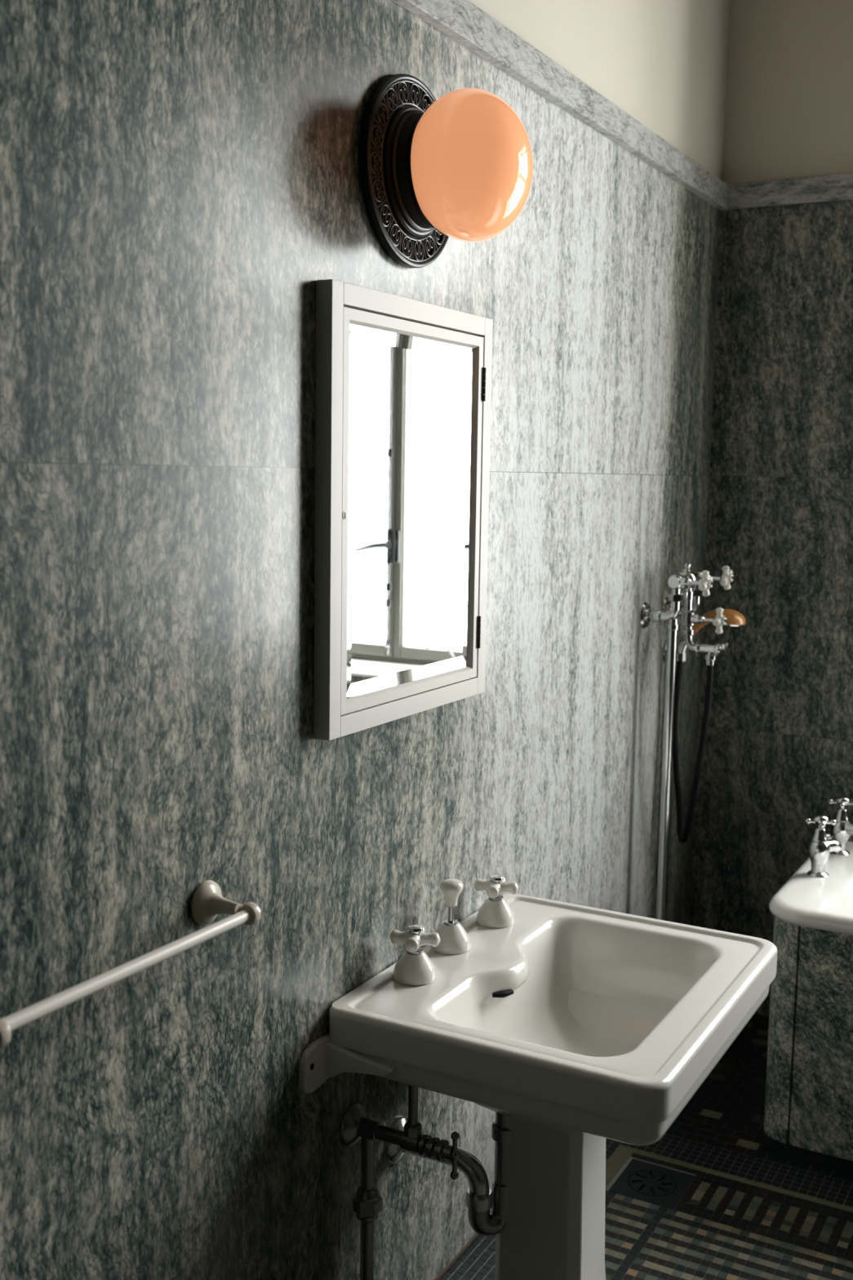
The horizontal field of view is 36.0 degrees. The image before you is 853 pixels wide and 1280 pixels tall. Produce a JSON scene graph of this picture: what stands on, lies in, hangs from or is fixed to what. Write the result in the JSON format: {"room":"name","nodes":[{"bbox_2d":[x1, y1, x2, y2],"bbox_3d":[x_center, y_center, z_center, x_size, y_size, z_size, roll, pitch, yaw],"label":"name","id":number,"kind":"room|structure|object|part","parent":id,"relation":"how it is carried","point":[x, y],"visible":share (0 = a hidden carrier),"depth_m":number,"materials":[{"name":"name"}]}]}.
{"room":"bathroom","nodes":[
{"label":"bathroom","id":0,"kind":"room"},
{"bbox_2d":[0,0,729,1279],"bbox_3d":[-0.906,-0.181,0.919,0.150,3.600,7.070,5,8,28],"label":"wall","id":1,"kind":"structure","parent":0,"point":[180,180],"depth_m":2.00,"materials":[{"name":"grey stone"}]},
{"bbox_2d":[0,880,261,1048],"bbox_3d":[-0.398,0.410,1.702,0.086,0.065,0.523,5,8,28],"label":"towel bar","id":2,"kind":"object","parent":1,"relation":"attached to","point":[207,902],"visible":1,"depth_m":1.73,"materials":[{"name":"white metal"}]},
{"bbox_3d":[-0.507,0.434,1.502,0.086,0.065,0.065,5,8,28],"label":"bar post","id":3,"kind":"part","parent":2,"relation":"part of","materials":[{"name":"silver metal"}]},
{"bbox_3d":[-0.371,0.419,1.695,0.018,0.024,0.470,5,8,28],"label":"rail","id":4,"kind":"part","parent":2,"relation":"part of","materials":[{"name":"metal"}]},
{"bbox_3d":[-0.288,0.387,1.901,0.086,0.065,0.065,5,8,28],"label":"bar post","id":5,"kind":"part","parent":2,"relation":"part of","materials":[{"name":"beige ceramic"}]},
{"bbox_2d":[339,1084,459,1279],"bbox_3d":[-0.042,1.038,2.319,0.218,0.655,0.078,5,8,28],"label":"supply pipe","id":6,"kind":"object","parent":1,"relation":"attached to","point":[367,1203],"visible":0.99,"depth_m":2.32,"materials":[{"name":"black cast iron"}]},
{"bbox_3d":[0.049,0.884,2.251,0.017,0.086,0.017,5,8,28],"label":"valve handle","id":7,"kind":"part","parent":6,"relation":"part of","materials":[{"name":"black metal"}]},
{"bbox_2d":[313,279,493,740],"bbox_3d":[-0.026,-0.229,2.343,0.035,0.731,0.574,5,8,28],"label":"upper cabinet","id":8,"kind":"object","parent":1,"relation":"attached to","point":[403,384],"visible":1,"depth_m":2.29,"materials":[{"name":"white paint"}]},
{"bbox_3d":[-0.133,-0.202,2.125,0.002,0.013,0.013,5,8,28],"label":"lock plate","id":9,"kind":"part","parent":8,"relation":"part of","materials":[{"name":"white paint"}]},
{"bbox_2d":[346,324,474,698],"bbox_3d":[-0.027,-0.229,2.343,0.010,0.611,0.455,5,8,28],"label":"mirror glass","id":10,"kind":"object","parent":8,"relation":"attached to","point":[411,388],"depth_m":2.33,"materials":[{"name":"white"}]},
{"bbox_2d":[358,73,533,268],"bbox_3d":[0.064,-0.799,2.220,0.226,0.317,0.317,5,8,28],"label":"wall lamp","id":11,"kind":"object","parent":1,"relation":"attached to","point":[458,165],"visible":1,"depth_m":2.16,"materials":[{"name":"orange glass"}]},
{"bbox_3d":[-0.027,-0.807,2.269,0.018,0.317,0.317,5,8,28],"label":"wall plate","id":12,"kind":"part","parent":11,"relation":"part of","materials":[{"name":"black metal"}]},
{"bbox_3d":[0.083,-0.798,2.209,0.183,0.245,0.245,5,8,28],"label":"lamp shade","id":13,"kind":"part","parent":11,"relation":"part of","materials":[{"name":"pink glass"}]},
{"bbox_2d":[434,1232,479,1279],"bbox_3d":[-0.829,1.500,1.162,0.004,0.006,6.920,5,8,28],"label":"baseboard","id":14,"kind":"structure","parent":1,"relation":"attached to","point":[476,1234],"depth_m":2.78,"materials":[{"name":"grey stone"}]},
{"bbox_2d":[393,0,728,209],"bbox_3d":[-0.782,-0.943,0.847,0.024,0.068,6.920,5,8,28],"label":"trim","id":15,"kind":"structure","parent":1,"relation":"attached to","point":[461,20],"depth_m":2.75,"materials":[{"name":"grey stone"}]},
{"bbox_2d":[640,561,734,920],"bbox_3d":[0.716,0.494,3.649,0.204,1.422,0.275,5,8,28],"label":"shower mixer","id":16,"kind":"object","parent":1,"relation":"attached to","point":[695,584],"visible":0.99,"depth_m":3.54,"materials":[{"name":"silver metal"}]},
{"bbox_3d":[0.734,-0.149,3.447,0.024,0.070,0.070,5,8,28],"label":"cross handle","id":17,"kind":"part","parent":16,"relation":"part of","materials":[{"name":"white ceramic"}]},
{"bbox_2d":[666,608,746,843],"bbox_3d":[0.776,0.241,3.683,0.139,0.669,0.210,-3,8,-30],"label":"shower","id":18,"kind":"object","parent":16,"relation":"hanging from","point":[735,619],"visible":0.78,"depth_m":3.66,"materials":[{"name":"varnished orange-brown wood"},{"name":"black rubber"},{"name":"chrome"}]},
{"bbox_3d":[0.762,-0.037,3.645,0.106,0.105,0.036,5,8,28],"label":"shower handle","id":19,"kind":"part","parent":18,"relation":"part of","materials":[{"name":"silver metal"}]},
{"bbox_3d":[0.828,-0.047,3.608,0.094,0.015,0.095,5,8,28],"label":"spray plate","id":20,"kind":"part","parent":18,"relation":"part of","materials":[{"name":"silver metal"}]},
{"bbox_2d":[695,638,728,665],"bbox_3d":[0.773,0.033,3.550,0.078,0.070,0.054,5,8,28],"label":"outlet","id":21,"kind":"object","parent":16,"relation":"attached to","point":[711,651],"depth_m":3.54,"materials":[{"name":"silver metal"}]},
{"bbox_3d":[0.788,-0.052,3.531,0.024,0.072,0.072,5,8,28],"label":"cross handle","id":22,"kind":"part","parent":16,"relation":"part of","materials":[{"name":"white ceramic"}]},
{"bbox_3d":[0.824,-0.171,3.601,0.024,0.068,0.068,5,8,28],"label":"cross handle","id":23,"kind":"part","parent":16,"relation":"part of","materials":[{"name":"white ceramic"}]},
{"bbox_2d":[438,1013,852,1279],"bbox_3d":[0.676,1.661,0.496,3.600,0.100,7.470,5,8,28],"label":"floor","id":24,"kind":"structure","parent":0,"point":[748,1211],"depth_m":2.99,"materials":[{"name":"tile"}]},
{"bbox_2d":[298,874,777,1279],"bbox_3d":[0.242,0.918,2.421,0.599,0.876,0.813,5,8,28],"label":"pedestal sink","id":25,"kind":"object","parent":24,"relation":"on","point":[581,1026],"visible":1,"depth_m":2.39,"materials":[{"name":"white ceramic"}]},
{"bbox_2d":[389,924,440,985],"bbox_3d":[-0.021,0.565,2.378,0.088,0.099,0.088,5,8,28],"label":"tap","id":26,"kind":"object","parent":25,"relation":"on","point":[414,967],"depth_m":2.36,"materials":[{"name":"white ceramic"}]},
{"bbox_2d":[386,1111,511,1236],"bbox_3d":[0.049,0.948,2.463,0.235,0.320,0.090,4,8,24],"label":"trap","id":27,"kind":"object","parent":25,"relation":"attached to","point":[480,1198],"visible":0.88,"depth_m":2.43,"materials":[{"name":"silver metal"}]},
{"bbox_3d":[0.030,0.988,2.468,0.194,0.088,0.037,5,8,28],"label":"waste arm","id":28,"kind":"part","parent":27,"relation":"part of","materials":[{"name":"silver metal"}]},
{"bbox_3d":[0.047,0.570,2.536,0.078,0.050,0.078,5,8,28],"label":"waste lever","id":29,"kind":"part","parent":25,"relation":"part of","materials":[{"name":"white ceramic"}]},
{"bbox_3d":[0.048,0.528,2.531,0.028,0.040,0.028,5,8,28],"label":"rod","id":30,"kind":"part","parent":25,"relation":"part of","materials":[{"name":"silver metal"}]},
{"bbox_3d":[0.048,0.486,2.526,0.046,0.050,0.046,5,8,28],"label":"knob","id":31,"kind":"part","parent":25,"relation":"part of","materials":[{"name":"white ceramic"}]},
{"bbox_2d":[474,874,518,928],"bbox_3d":[0.142,0.529,2.682,0.091,0.099,0.091,5,8,28],"label":"tap","id":32,"kind":"object","parent":25,"relation":"on","point":[495,913],"depth_m":2.66,"materials":[{"name":"white ceramic"}]},
{"bbox_2d":[328,893,777,1145],"bbox_3d":[0.264,0.724,2.428,0.596,0.231,0.740,5,8,28],"label":"basin","id":33,"kind":"object","parent":25,"relation":"in","point":[567,1017],"depth_m":2.35,"materials":[{"name":"white ceramic"}]},
{"bbox_2d":[608,1158,695,1209],"bbox_3d":[0.531,1.278,3.089,0.156,0.006,0.166,5,8,28],"label":"floor drain","id":34,"kind":"object","parent":24,"relation":"on","point":[644,1181],"visible":1,"depth_m":3.08,"materials":[{"name":"grey metal"}]},
{"bbox_2d":[761,795,852,1175],"bbox_3d":[2.225,0.940,2.804,2.870,0.795,0.703,5,8,28],"label":"bathtub","id":35,"kind":"object","parent":24,"relation":"on","point":[808,1115],"visible":1,"depth_m":3.17,"materials":[{"name":"white ceramic"}]},
{"bbox_3d":[0.868,0.949,3.225,0.036,0.560,0.102,-1,8,-16],"label":"panel","id":36,"kind":"part","parent":35,"relation":"part of","materials":[{"name":"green stone"}]},
{"bbox_3d":[2.110,1.057,2.526,2.780,0.560,0.020,5,8,28],"label":"panel","id":37,"kind":"part","parent":35,"relation":"part of","materials":[{"name":"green stone"}]},
{"bbox_2d":[805,813,841,877],"bbox_3d":[1.022,0.527,3.387,0.084,0.160,0.093,5,8,28],"label":"tap","id":38,"kind":"object","parent":35,"relation":"on","point":[820,849],"depth_m":3.37,"materials":[{"name":"silver metal"}]},
{"bbox_3d":[1.089,0.554,3.581,0.038,0.059,0.038,5,8,28],"label":"waste knob","id":39,"kind":"part","parent":35,"relation":"part of","materials":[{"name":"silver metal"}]},
{"bbox_2d":[827,795,852,855],"bbox_3d":[1.144,0.505,3.576,0.102,0.160,0.076,5,8,28],"label":"tap","id":40,"kind":"object","parent":35,"relation":"on","point":[842,830],"depth_m":3.57,"materials":[{"name":"silver metal"}]},
{"bbox_2d":[690,0,852,1017],"bbox_3d":[2.400,-0.440,3.355,3.600,3.600,0.400,5,8,28],"label":"wall","id":41,"kind":"structure","parent":0,"point":[779,745],"depth_m":3.86,"materials":[{"name":"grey stone"}]},
{"bbox_2d":[726,173,852,209],"bbox_3d":[1.246,-1.267,3.650,0.824,0.068,0.024,5,8,28],"label":"trim","id":42,"kind":"structure","parent":41,"relation":"attached to","point":[837,187],"depth_m":3.75,"materials":[{"name":"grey stone"}]},
{"bbox_2d":[848,820,852,841],"bbox_3d":[2.450,0.968,3.176,2.826,0.655,0.150,5,8,28],"label":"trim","id":43,"kind":"structure","parent":41,"relation":"attached to","point":[851,839],"depth_m":3.73,"materials":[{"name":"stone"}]}
]}

